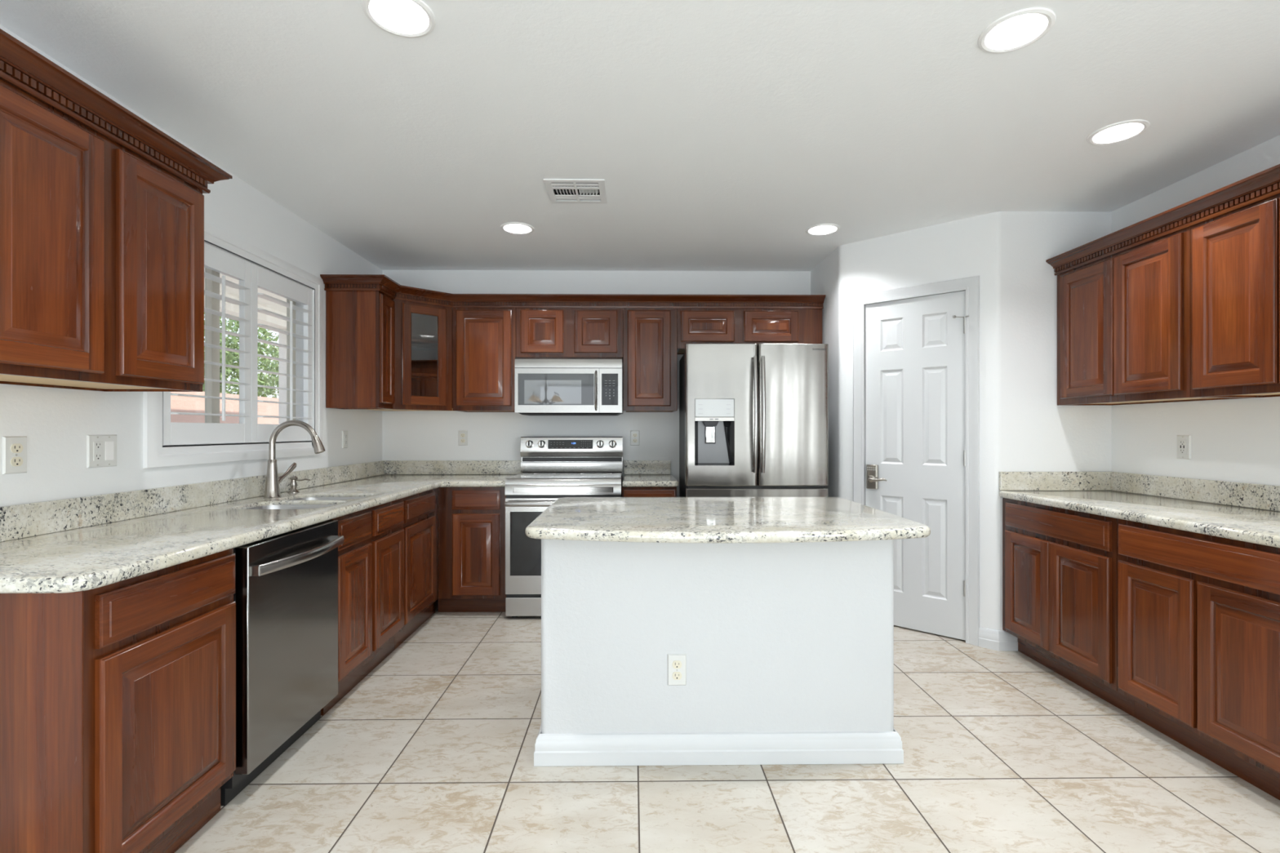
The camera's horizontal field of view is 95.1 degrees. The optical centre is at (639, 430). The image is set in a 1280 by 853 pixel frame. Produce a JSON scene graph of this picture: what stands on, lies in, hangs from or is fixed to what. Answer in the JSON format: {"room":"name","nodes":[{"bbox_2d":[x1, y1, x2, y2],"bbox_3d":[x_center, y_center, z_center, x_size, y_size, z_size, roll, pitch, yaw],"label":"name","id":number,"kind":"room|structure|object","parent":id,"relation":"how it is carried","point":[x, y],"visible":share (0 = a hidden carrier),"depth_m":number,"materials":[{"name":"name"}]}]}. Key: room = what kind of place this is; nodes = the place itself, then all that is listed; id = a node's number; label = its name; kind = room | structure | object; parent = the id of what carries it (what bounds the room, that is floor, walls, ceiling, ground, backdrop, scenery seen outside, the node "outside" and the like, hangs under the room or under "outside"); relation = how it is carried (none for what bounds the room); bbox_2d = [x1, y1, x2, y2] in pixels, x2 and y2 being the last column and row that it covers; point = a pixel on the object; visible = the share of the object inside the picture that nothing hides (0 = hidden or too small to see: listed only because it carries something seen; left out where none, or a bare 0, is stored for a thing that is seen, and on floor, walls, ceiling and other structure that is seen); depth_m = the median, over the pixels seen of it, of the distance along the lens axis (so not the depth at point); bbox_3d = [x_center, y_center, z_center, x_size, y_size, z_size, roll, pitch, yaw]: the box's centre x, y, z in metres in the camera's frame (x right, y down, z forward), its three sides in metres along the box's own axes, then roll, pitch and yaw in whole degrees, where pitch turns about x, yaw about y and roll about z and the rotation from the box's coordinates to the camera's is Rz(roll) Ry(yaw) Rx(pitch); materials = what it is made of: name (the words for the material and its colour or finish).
{"room":"kitchen","nodes":[
{"label":"kitchen","id":0,"kind":"room"},
{"bbox_2d":[0,24,382,506],"bbox_3d":[-1.999,0.000,2.327,0.140,2.440,4.505,0,0,-1],"label":"wall","id":1,"kind":"structure","parent":0,"point":[56,423],"depth_m":2.28,"materials":[{"name":"white paint"}]},
{"bbox_2d":[2,435,26,474],"bbox_3d":[-1.918,0.075,1.798,0.009,0.115,0.070,0,0,-1],"label":"outlet","id":2,"kind":"object","parent":1,"relation":"attached to","point":[14,447],"visible":1,"depth_m":1.79,"materials":[{"name":"white plastic"}]},
{"bbox_2d":[10,457,22,466],"bbox_3d":[-1.915,0.096,1.798,0.003,0.028,0.034,0,0,-1],"label":"receptacle","id":3,"kind":"object","parent":2,"relation":"attached to","point":[15,461],"depth_m":1.80,"materials":[{"name":"beige plastic"}]},
{"bbox_2d":[10,443,22,453],"bbox_3d":[-1.915,0.054,1.798,0.003,0.028,0.034,0,0,-1],"label":"receptacle","id":4,"kind":"object","parent":2,"relation":"attached to","point":[15,447],"depth_m":1.80,"materials":[{"name":"beige plastic"}]},
{"bbox_2d":[86,434,116,468],"bbox_3d":[-1.921,0.073,2.094,0.009,0.116,0.117,0,0,-1],"label":"outlet","id":5,"kind":"object","parent":1,"relation":"attached to","point":[101,450],"visible":1,"depth_m":2.08,"materials":[{"name":"white plastic"}]},
{"bbox_2d":[93,441,102,461],"bbox_3d":[-1.919,0.073,2.071,0.003,0.067,0.033,0,0,-1],"label":"receptacle","id":6,"kind":"object","parent":5,"relation":"attached to","point":[97,446],"depth_m":2.07,"materials":[{"name":"white plastic"}]},
{"bbox_2d":[0,79,204,391],"bbox_3d":[-1.737,-0.510,1.730,0.361,0.740,0.764,0,0,-1],"label":"upper cabinet","id":7,"kind":"object","parent":1,"relation":"attached to","point":[102,246],"visible":0.95,"depth_m":1.67,"materials":[{"name":"brown wood"}]},
{"bbox_2d":[0,28,232,193],"bbox_3d":[-1.716,-0.906,1.731,0.405,0.085,0.892,0,0,-1],"label":"crown molding","id":8,"kind":"structure","parent":7,"relation":"attached to","point":[23,68],"depth_m":1.66,"materials":[{"name":"brown wood"}]},
{"bbox_2d":[142,222,322,468],"bbox_3d":[-1.996,-0.388,2.915,0.160,1.069,1.291,0,0,-1],"label":"window","id":9,"kind":"structure","parent":1,"relation":"in","point":[154,455],"depth_m":2.82,"materials":[{"name":"white wood"}]},
{"bbox_2d":[163,242,250,445],"bbox_3d":[-1.945,-0.388,2.636,0.115,0.895,0.555,0,0,3],"label":"shutter","id":10,"kind":"object","parent":9,"relation":"attached to","point":[216,260],"visible":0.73,"depth_m":2.71,"materials":[{"name":"white wood"}]},
{"bbox_2d":[250,262,312,442],"bbox_3d":[-1.952,-0.388,3.195,0.116,0.895,0.557,0,0,3],"label":"shutter","id":11,"kind":"object","parent":9,"relation":"attached to","point":[260,277],"visible":0.86,"depth_m":3.15,"materials":[{"name":"white wood"}]},
{"bbox_2d":[0,460,521,542],"bbox_3d":[-1.402,0.280,2.886,1.066,0.104,3.118,0,0,-1],"label":"backsplash","id":12,"kind":"structure","parent":1,"relation":"attached to","point":[37,518],"depth_m":2.43,"materials":[{"name":"stone"}]},
{"bbox_2d":[342,431,347,448],"bbox_3d":[-1.944,0.058,3.860,0.009,0.115,0.070,0,0,-1],"label":"outlet","id":13,"kind":"object","parent":1,"relation":"attached to","point":[344,433],"visible":1,"depth_m":3.85,"materials":[{"name":"white plastic"}]},
{"bbox_2d":[344,434,346,444],"bbox_3d":[-1.942,0.058,3.861,0.003,0.067,0.033,0,0,-1],"label":"receptacle","id":14,"kind":"object","parent":13,"relation":"attached to","point":[345,435],"depth_m":3.86,"materials":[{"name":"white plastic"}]},
{"bbox_2d":[325,290,395,408],"bbox_3d":[-1.771,-0.510,3.729,0.344,0.740,0.221,0,0,-1],"label":"upper cabinet","id":15,"kind":"object","parent":1,"relation":"attached to","point":[360,325],"visible":0.91,"depth_m":3.62,"materials":[{"name":"brown wood"}]},
{"bbox_2d":[320,274,825,308],"bbox_3d":[-0.322,-0.906,3.851,3.246,0.085,0.557,0,0,-1],"label":"crown molding","id":16,"kind":"structure","parent":15,"relation":"attached to","point":[382,283],"depth_m":4.09,"materials":[{"name":"brown wood"}]},
{"bbox_2d":[382,270,810,591],"bbox_3d":[0.394,0.000,4.530,4.701,2.440,0.120,0,0,-1],"label":"wall","id":17,"kind":"structure","parent":0,"point":[406,435],"depth_m":4.46,"materials":[{"name":"white paint"}]},
{"bbox_2d":[362,299,455,411],"bbox_3d":[-1.636,-0.510,4.144,0.627,0.740,0.596,0,0,-1],"label":"upper cabinet","id":18,"kind":"object","parent":17,"relation":"attached to","point":[423,331],"visible":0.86,"depth_m":4.05,"materials":[{"name":"brown wood"}]},
{"bbox_2d":[411,338,437,351],"bbox_3d":[-1.638,-0.614,4.145,0.586,0.018,0.557,0,0,-1],"label":"shelf","id":19,"kind":"object","parent":18,"relation":"attached to","point":[417,344],"depth_m":4.17,"materials":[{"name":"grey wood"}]},
{"bbox_2d":[411,372,437,381],"bbox_3d":[-1.638,-0.384,4.145,0.586,0.018,0.557,0,0,-1],"label":"shelf","id":20,"kind":"object","parent":18,"relation":"attached to","point":[415,376],"depth_m":4.14,"materials":[{"name":"brown wood"}]},
{"bbox_2d":[458,430,467,445],"bbox_3d":[-1.345,0.057,4.444,0.070,0.115,0.009,0,0,-1],"label":"outlet","id":21,"kind":"object","parent":17,"relation":"attached to","point":[463,434],"visible":1,"depth_m":4.44,"materials":[{"name":"white plastic"}]},
{"bbox_2d":[452,307,515,412],"bbox_3d":[-1.100,-0.510,4.274,0.443,0.740,0.344,0,0,-1],"label":"upper cabinet","id":22,"kind":"object","parent":17,"relation":"attached to","point":[484,339],"visible":0.85,"depth_m":4.10,"materials":[{"name":"brown wood"}]},
{"bbox_2d":[515,307,622,362],"bbox_3d":[-0.499,-0.699,4.282,0.754,0.362,0.344,0,0,-1],"label":"upper cabinet","id":23,"kind":"object","parent":17,"relation":"attached to","point":[540,332],"visible":0.93,"depth_m":4.11,"materials":[{"name":"brown wood"}]},
{"bbox_2d":[515,357,622,415],"bbox_3d":[-0.497,-0.310,4.221,0.742,0.398,0.465,0,0,-1],"label":"microwave","id":24,"kind":"object","parent":23,"relation":"attached to","point":[544,386],"visible":1,"depth_m":4.05,"materials":[{"name":"grey metal"}]},
{"bbox_2d":[630,430,639,445],"bbox_3d":[-0.038,0.057,4.460,0.070,0.115,0.009,0,0,-1],"label":"outlet","id":25,"kind":"object","parent":17,"relation":"attached to","point":[634,434],"visible":1,"depth_m":4.46,"materials":[{"name":"white plastic"}]},
{"bbox_2d":[623,460,671,474],"bbox_3d":[0.056,0.280,4.454,0.357,0.104,0.020,0,0,-1],"label":"backsplash","id":26,"kind":"structure","parent":17,"relation":"attached to","point":[630,467],"depth_m":4.44,"materials":[{"name":"stone"}]},
{"bbox_2d":[622,308,677,412],"bbox_3d":[0.071,-0.510,4.289,0.382,0.740,0.344,0,0,-1],"label":"upper cabinet","id":27,"kind":"object","parent":17,"relation":"attached to","point":[650,335],"visible":1,"depth_m":4.12,"materials":[{"name":"brown wood"}]},
{"bbox_2d":[677,308,822,354],"bbox_3d":[0.778,-0.730,4.298,1.029,0.300,0.344,0,0,-1],"label":"upper cabinet","id":28,"kind":"object","parent":17,"relation":"attached to","point":[695,326],"visible":0.87,"depth_m":4.13,"materials":[{"name":"brown wood"}]},
{"bbox_2d":[0,0,1279,271],"bbox_3d":[-0.664,-1.250,0.429,6.922,0.060,8.315,0,0,-1],"label":"ceiling","id":29,"kind":"structure","parent":0,"point":[717,133],"depth_m":2.20,"materials":[{"name":"white paint"}]},
{"bbox_2d":[361,0,435,37],"bbox_3d":[-0.704,-1.242,1.712,0.201,0.059,0.201,0,0,-1],"label":"recessed light","id":30,"kind":"object","parent":29,"relation":"in","point":[402,18],"visible":0.99,"depth_m":1.76,"materials":[{"name":"white"}]},
{"bbox_2d":[500,222,534,234],"bbox_3d":[-0.738,-1.242,3.525,0.201,0.059,0.201,0,0,-1],"label":"recessed light","id":31,"kind":"object","parent":29,"relation":"in","point":[516,228],"visible":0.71,"depth_m":3.58,"materials":[{"name":"white"}]},
{"bbox_2d":[542,178,607,203],"bbox_3d":[-0.323,-1.246,2.982,0.297,0.065,0.292,0,0,-1],"label":"ceiling vent","id":32,"kind":"object","parent":29,"relation":"in","point":[566,190],"visible":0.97,"depth_m":2.99,"materials":[{"name":"white metal"}]},
{"bbox_2d":[805,223,839,235],"bbox_3d":[1.107,-1.242,3.546,0.201,0.059,0.201,0,0,-1],"label":"recessed light","id":33,"kind":"object","parent":29,"relation":"in","point":[822,228],"visible":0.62,"depth_m":3.60,"materials":[{"name":"white"}]},
{"bbox_2d":[977,7,1056,53],"bbox_3d":[1.147,-1.242,1.787,0.201,0.059,0.201,0,0,-1],"label":"recessed light","id":34,"kind":"object","parent":29,"relation":"in","point":[1018,29],"visible":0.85,"depth_m":1.82,"materials":[{"name":"white"}]},
{"bbox_2d":[1086,119,1150,145],"bbox_3d":[1.954,-1.242,2.394,0.201,0.059,0.201,0,0,-1],"label":"recessed light","id":35,"kind":"object","parent":29,"relation":"in","point":[1120,131],"visible":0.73,"depth_m":2.43,"materials":[{"name":"white"}]},
{"bbox_2d":[174,591,1279,852],"bbox_3d":[-0.660,1.260,0.434,6.892,0.080,8.285,0,0,-1],"label":"floor","id":36,"kind":"structure","parent":0,"point":[432,751],"depth_m":2.00,"materials":[{"name":"tile"}]},
{"bbox_2d":[0,548,235,852],"bbox_3d":[-1.598,0.795,1.615,0.636,0.847,0.519,0,0,-1],"label":"base cabinet","id":37,"kind":"object","parent":36,"relation":"on","point":[117,700],"visible":0.82,"depth_m":1.44,"materials":[{"name":"brown wood"}]},
{"bbox_2d":[220,520,344,805],"bbox_3d":[-1.544,0.798,2.186,0.665,0.841,0.589,0,0,-1],"label":"dishwasher","id":38,"kind":"object","parent":36,"relation":"on","point":[286,595],"visible":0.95,"depth_m":2.08,"materials":[{"name":"black metal"}]},
{"bbox_2d":[220,547,247,788],"bbox_3d":[-1.600,0.771,2.182,0.552,0.778,0.582,0,0,-1],"label":"panel","id":39,"kind":"object","parent":38,"relation":"in","point":[237,778],"depth_m":1.90,"materials":[{"name":"black plastic"}]},
{"bbox_2d":[320,498,404,715],"bbox_3d":[-1.614,0.795,2.874,0.636,0.847,0.748,0,0,-1],"label":"base cabinet","id":40,"kind":"object","parent":36,"relation":"on","point":[371,556],"visible":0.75,"depth_m":2.80,"materials":[{"name":"brown wood"}]},
{"bbox_2d":[394,488,437,649],"bbox_3d":[-1.623,0.795,3.580,0.636,0.847,0.662,0,0,-1],"label":"base cabinet","id":41,"kind":"object","parent":36,"relation":"on","point":[420,526],"visible":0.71,"depth_m":3.49,"materials":[{"name":"brown wood"}]},
{"bbox_2d":[0,460,521,593],"bbox_3d":[-1.399,0.299,2.881,1.072,0.142,3.128,0,0,-1],"label":"countertop","id":42,"kind":"structure","parent":41,"relation":"on","point":[91,542],"depth_m":2.08,"materials":[{"name":"stone"}]},
{"bbox_2d":[263,420,324,497],"bbox_3d":[-1.718,0.140,2.992,0.298,0.384,0.244,0,0,-1],"label":"faucet","id":43,"kind":"object","parent":42,"relation":"on","point":[272,490],"visible":1,"depth_m":2.90,"materials":[{"name":"silver metal"}]},
{"bbox_2d":[287,475,310,493],"bbox_3d":[-1.830,0.288,3.142,0.117,0.088,0.056,0,0,-1],"label":"soap dispenser","id":44,"kind":"object","parent":42,"relation":"on","point":[293,484],"visible":1,"depth_m":3.13,"materials":[{"name":"silver metal"}]},
{"bbox_2d":[245,497,364,509],"bbox_3d":[-1.568,0.436,2.780,0.396,0.174,0.608,0,0,-1],"label":"sink","id":45,"kind":"object","parent":42,"relation":"in","point":[274,506],"visible":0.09,"depth_m":2.76,"materials":[{"name":"silver metal"}]},
{"bbox_2d":[438,487,506,612],"bbox_3d":[-1.120,0.795,4.140,0.477,0.847,0.614,0,0,-1],"label":"base cabinet","id":46,"kind":"object","parent":36,"relation":"on","point":[472,520],"visible":0.75,"depth_m":3.84,"materials":[{"name":"brown wood"}]},
{"bbox_2d":[504,436,622,617],"bbox_3d":[-0.503,0.633,4.081,0.754,1.173,0.736,0,0,-1],"label":"range","id":47,"kind":"object","parent":36,"relation":"on","point":[553,468],"visible":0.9,"depth_m":3.78,"materials":[{"name":"grey metal"}]},
{"bbox_2d":[510,471,622,477],"bbox_3d":[-0.500,0.313,4.099,0.740,0.006,0.570,0,0,-1],"label":"cooktop","id":48,"kind":"object","parent":47,"relation":"in","point":[523,474],"depth_m":4.11,"materials":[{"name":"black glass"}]},
{"bbox_2d":[622,485,676,497],"bbox_3d":[0.058,0.795,4.155,0.362,0.847,0.614,0,0,-1],"label":"base cabinet","id":49,"kind":"object","parent":36,"relation":"on","point":[644,491],"visible":0.21,"depth_m":3.85,"materials":[{"name":"brown wood"}]},
{"bbox_2d":[622,460,678,487],"bbox_3d":[0.066,0.299,4.149,0.374,0.142,0.631,0,0,-1],"label":"countertop","id":50,"kind":"structure","parent":49,"relation":"on","point":[637,473],"depth_m":4.40,"materials":[{"name":"stone"}]},
{"bbox_2d":[533,538,903,766],"bbox_3d":[0.285,0.795,2.498,1.350,0.848,0.732,0,0,-1],"label":"kitchen island","id":51,"kind":"object","parent":36,"relation":"on","point":[788,647],"visible":0.82,"depth_m":2.15,"materials":[{"name":"grey paint"}]},
{"bbox_2d":[667,653,686,685],"bbox_3d":[0.136,0.878,2.145,0.070,0.115,0.009,0,0,-1],"label":"outlet","id":52,"kind":"object","parent":51,"relation":"attached to","point":[677,663],"visible":1,"depth_m":2.14,"materials":[{"name":"white plastic"}]},
{"bbox_2d":[672,671,681,679],"bbox_3d":[0.136,0.898,2.143,0.034,0.028,0.003,0,0,-1],"label":"receptacle","id":53,"kind":"object","parent":52,"relation":"attached to","point":[676,675],"depth_m":2.14,"materials":[{"name":"beige plastic"}]},
{"bbox_2d":[672,660,681,668],"bbox_3d":[0.136,0.858,2.143,0.034,0.028,0.003,0,0,-1],"label":"receptacle","id":54,"kind":"object","parent":52,"relation":"attached to","point":[676,664],"depth_m":2.14,"materials":[{"name":"beige plastic"}]},
{"bbox_2d":[524,497,930,543],"bbox_3d":[0.304,0.351,2.419,1.420,0.038,1.030,0,0,-1],"label":"island countertop","id":55,"kind":"structure","parent":51,"relation":"on","point":[700,520],"depth_m":2.12,"materials":[{"name":"stone"}]},
{"bbox_2d":[679,343,828,497],"bbox_3d":[0.751,0.331,4.070,0.922,1.778,0.780,0,0,-1],"label":"refrigerator","id":56,"kind":"object","parent":36,"relation":"on","point":[753,418],"visible":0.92,"depth_m":3.75,"materials":[{"name":"grey metal"}]},
{"bbox_2d":[679,353,688,497],"bbox_3d":[0.750,0.327,4.143,0.894,1.717,0.633,0,0,-1],"label":"panel","id":57,"kind":"object","parent":56,"relation":"in","point":[682,362],"depth_m":4.20,"materials":[{"name":"grey metal"}]},
{"bbox_2d":[1002,497,1134,717],"bbox_3d":[2.316,0.795,2.874,0.632,0.847,0.768,0,0,-1],"label":"base cabinet","id":58,"kind":"object","parent":36,"relation":"on","point":[1060,566],"visible":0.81,"depth_m":2.78,"materials":[{"name":"brown wood"}]},
{"bbox_2d":[1117,518,1279,799],"bbox_3d":[2.325,0.795,2.109,0.632,0.847,0.760,0,0,-1],"label":"base cabinet","id":59,"kind":"object","parent":36,"relation":"on","point":[1198,615],"visible":0.91,"depth_m":2.09,"materials":[{"name":"brown wood"}]},
{"bbox_2d":[999,471,1279,547],"bbox_3d":[2.317,0.299,2.479,0.645,0.142,1.558,0,0,-1],"label":"countertop","id":60,"kind":"structure","parent":59,"relation":"on","point":[1250,513],"depth_m":2.65,"materials":[{"name":"stone"}]},
{"bbox_2d":[810,246,838,497],"bbox_3d":[1.361,0.000,4.180,0.100,2.440,0.606,0,0,-1],"label":"wall","id":61,"kind":"structure","parent":0,"point":[824,277],"depth_m":4.03,"materials":[{"name":"white paint"}]},
{"bbox_2d":[838,211,1001,630],"bbox_3d":[1.687,0.000,3.595,0.935,2.440,0.100,0,0,42],"label":"wall","id":62,"kind":"structure","parent":0,"point":[971,246],"depth_m":3.37,"materials":[{"name":"white paint"}]},
{"bbox_2d":[853,275,979,646],"bbox_3d":[1.670,0.171,3.571,0.722,2.097,0.158,0,0,42],"label":"door","id":63,"kind":"structure","parent":62,"relation":"in","point":[916,348],"depth_m":3.52,"materials":[{"name":"white wood"}]},
{"bbox_2d":[978,626,1017,651],"bbox_3d":[1.999,1.166,3.261,0.194,0.108,0.056,0,0,20],"label":"baseboard","id":64,"kind":"structure","parent":62,"relation":"attached to","point":[988,638],"depth_m":3.25,"materials":[{"name":"white"}]},
{"bbox_2d":[1001,211,1111,630],"bbox_3d":[2.320,0.000,3.310,0.619,2.440,0.100,0,0,-1],"label":"wall","id":65,"kind":"structure","parent":0,"point":[1038,434],"depth_m":3.26,"materials":[{"name":"white paint"}]},
{"bbox_2d":[1111,135,1279,485],"bbox_3d":[2.726,0.000,0.467,0.120,2.440,8.065,0,0,-1],"label":"wall","id":66,"kind":"structure","parent":0,"point":[1233,440],"depth_m":2.74,"materials":[{"name":"white paint"}]},
{"bbox_2d":[999,471,1279,511],"bbox_3d":[2.322,0.280,2.484,0.634,0.104,1.548,0,0,-1],"label":"backsplash","id":67,"kind":"structure","parent":66,"relation":"attached to","point":[1261,496],"depth_m":2.98,"materials":[{"name":"stone"}]},
{"bbox_2d":[1057,226,1254,405],"bbox_3d":[2.470,-0.510,2.871,0.324,0.740,0.777,0,0,-1],"label":"upper cabinet","id":68,"kind":"object","parent":66,"relation":"attached to","point":[1123,317],"visible":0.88,"depth_m":2.77,"materials":[{"name":"brown wood"}]},
{"bbox_2d":[1045,164,1279,275],"bbox_3d":[2.300,-0.906,2.485,0.061,0.085,1.543,0,0,-1],"label":"crown molding","id":69,"kind":"structure","parent":68,"relation":"attached to","point":[1262,185],"depth_m":2.50,"materials":[{"name":"brown wood"}]},
{"bbox_2d":[1177,435,1191,459],"bbox_3d":[2.631,0.080,2.834,0.009,0.115,0.070,0,0,-1],"label":"outlet","id":70,"kind":"object","parent":66,"relation":"attached to","point":[1184,442],"visible":1,"depth_m":2.83,"materials":[{"name":"white plastic"}]},
{"bbox_2d":[1179,440,1186,453],"bbox_3d":[2.629,0.080,2.834,0.003,0.067,0.033,0,0,-1],"label":"receptacle","id":71,"kind":"object","parent":70,"relation":"attached to","point":[1182,442],"depth_m":2.83,"materials":[{"name":"white plastic"}]},
{"bbox_2d":[1190,194,1279,397],"bbox_3d":[2.479,-0.510,2.098,0.324,0.740,0.764,0,0,-1],"label":"upper cabinet","id":72,"kind":"object","parent":66,"relation":"attached to","point":[1235,255],"visible":0.94,"depth_m":2.28,"materials":[{"name":"brown wood"}]},
{"label":"outside","id":73,"kind":"structure","parent":0,"visible":0},
{"bbox_3d":[-8.173,1.320,11.146,11.941,0.080,21.500,0,0,-1],"label":"ground","id":74,"kind":"structure","parent":73,"visible":0},
{"bbox_2d":[170,391,278,424],"bbox_3d":[-5.721,0.390,9.428,0.240,1.780,17.000,0,0,-1],"label":"wall","id":75,"kind":"structure","parent":74,"relation":"on","point":[178,403],"depth_m":7.51,"materials":[{"name":"beige"}]},
{"bbox_2d":[202,311,278,397],"bbox_3d":[-7.508,-0.499,10.583,2.659,3.564,2.728,0,0,-34],"label":"tree","id":76,"kind":"object","parent":74,"relation":"on","point":[230,357],"visible":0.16,"depth_m":10.47,"materials":[{"name":"green plant"}]},
{"bbox_2d":[257,335,278,398],"bbox_3d":[-8.089,-0.584,14.216,2.898,3.733,2.816,0,0,-1],"label":"tree","id":77,"kind":"object","parent":74,"relation":"on","point":[274,390],"visible":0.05,"depth_m":13.73,"materials":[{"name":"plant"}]},
{"bbox_2d":[278,328,286,424],"bbox_3d":[-4.303,0.020,7.255,0.280,2.520,0.280,0,0,-1],"label":"patio post","id":78,"kind":"object","parent":74,"relation":"on","point":[282,337],"visible":0.02,"depth_m":7.14,"materials":[{"name":"beige paint"}]},
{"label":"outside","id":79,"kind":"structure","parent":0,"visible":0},
{"bbox_2d":[204,273,286,328],"bbox_3d":[-3.268,-1.385,4.959,2.291,0.290,8.000,0,0,-1],"label":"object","id":80,"kind":"structure","parent":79,"point":[233,309],"depth_m":6.27,"materials":[{"name":"beige paint"}]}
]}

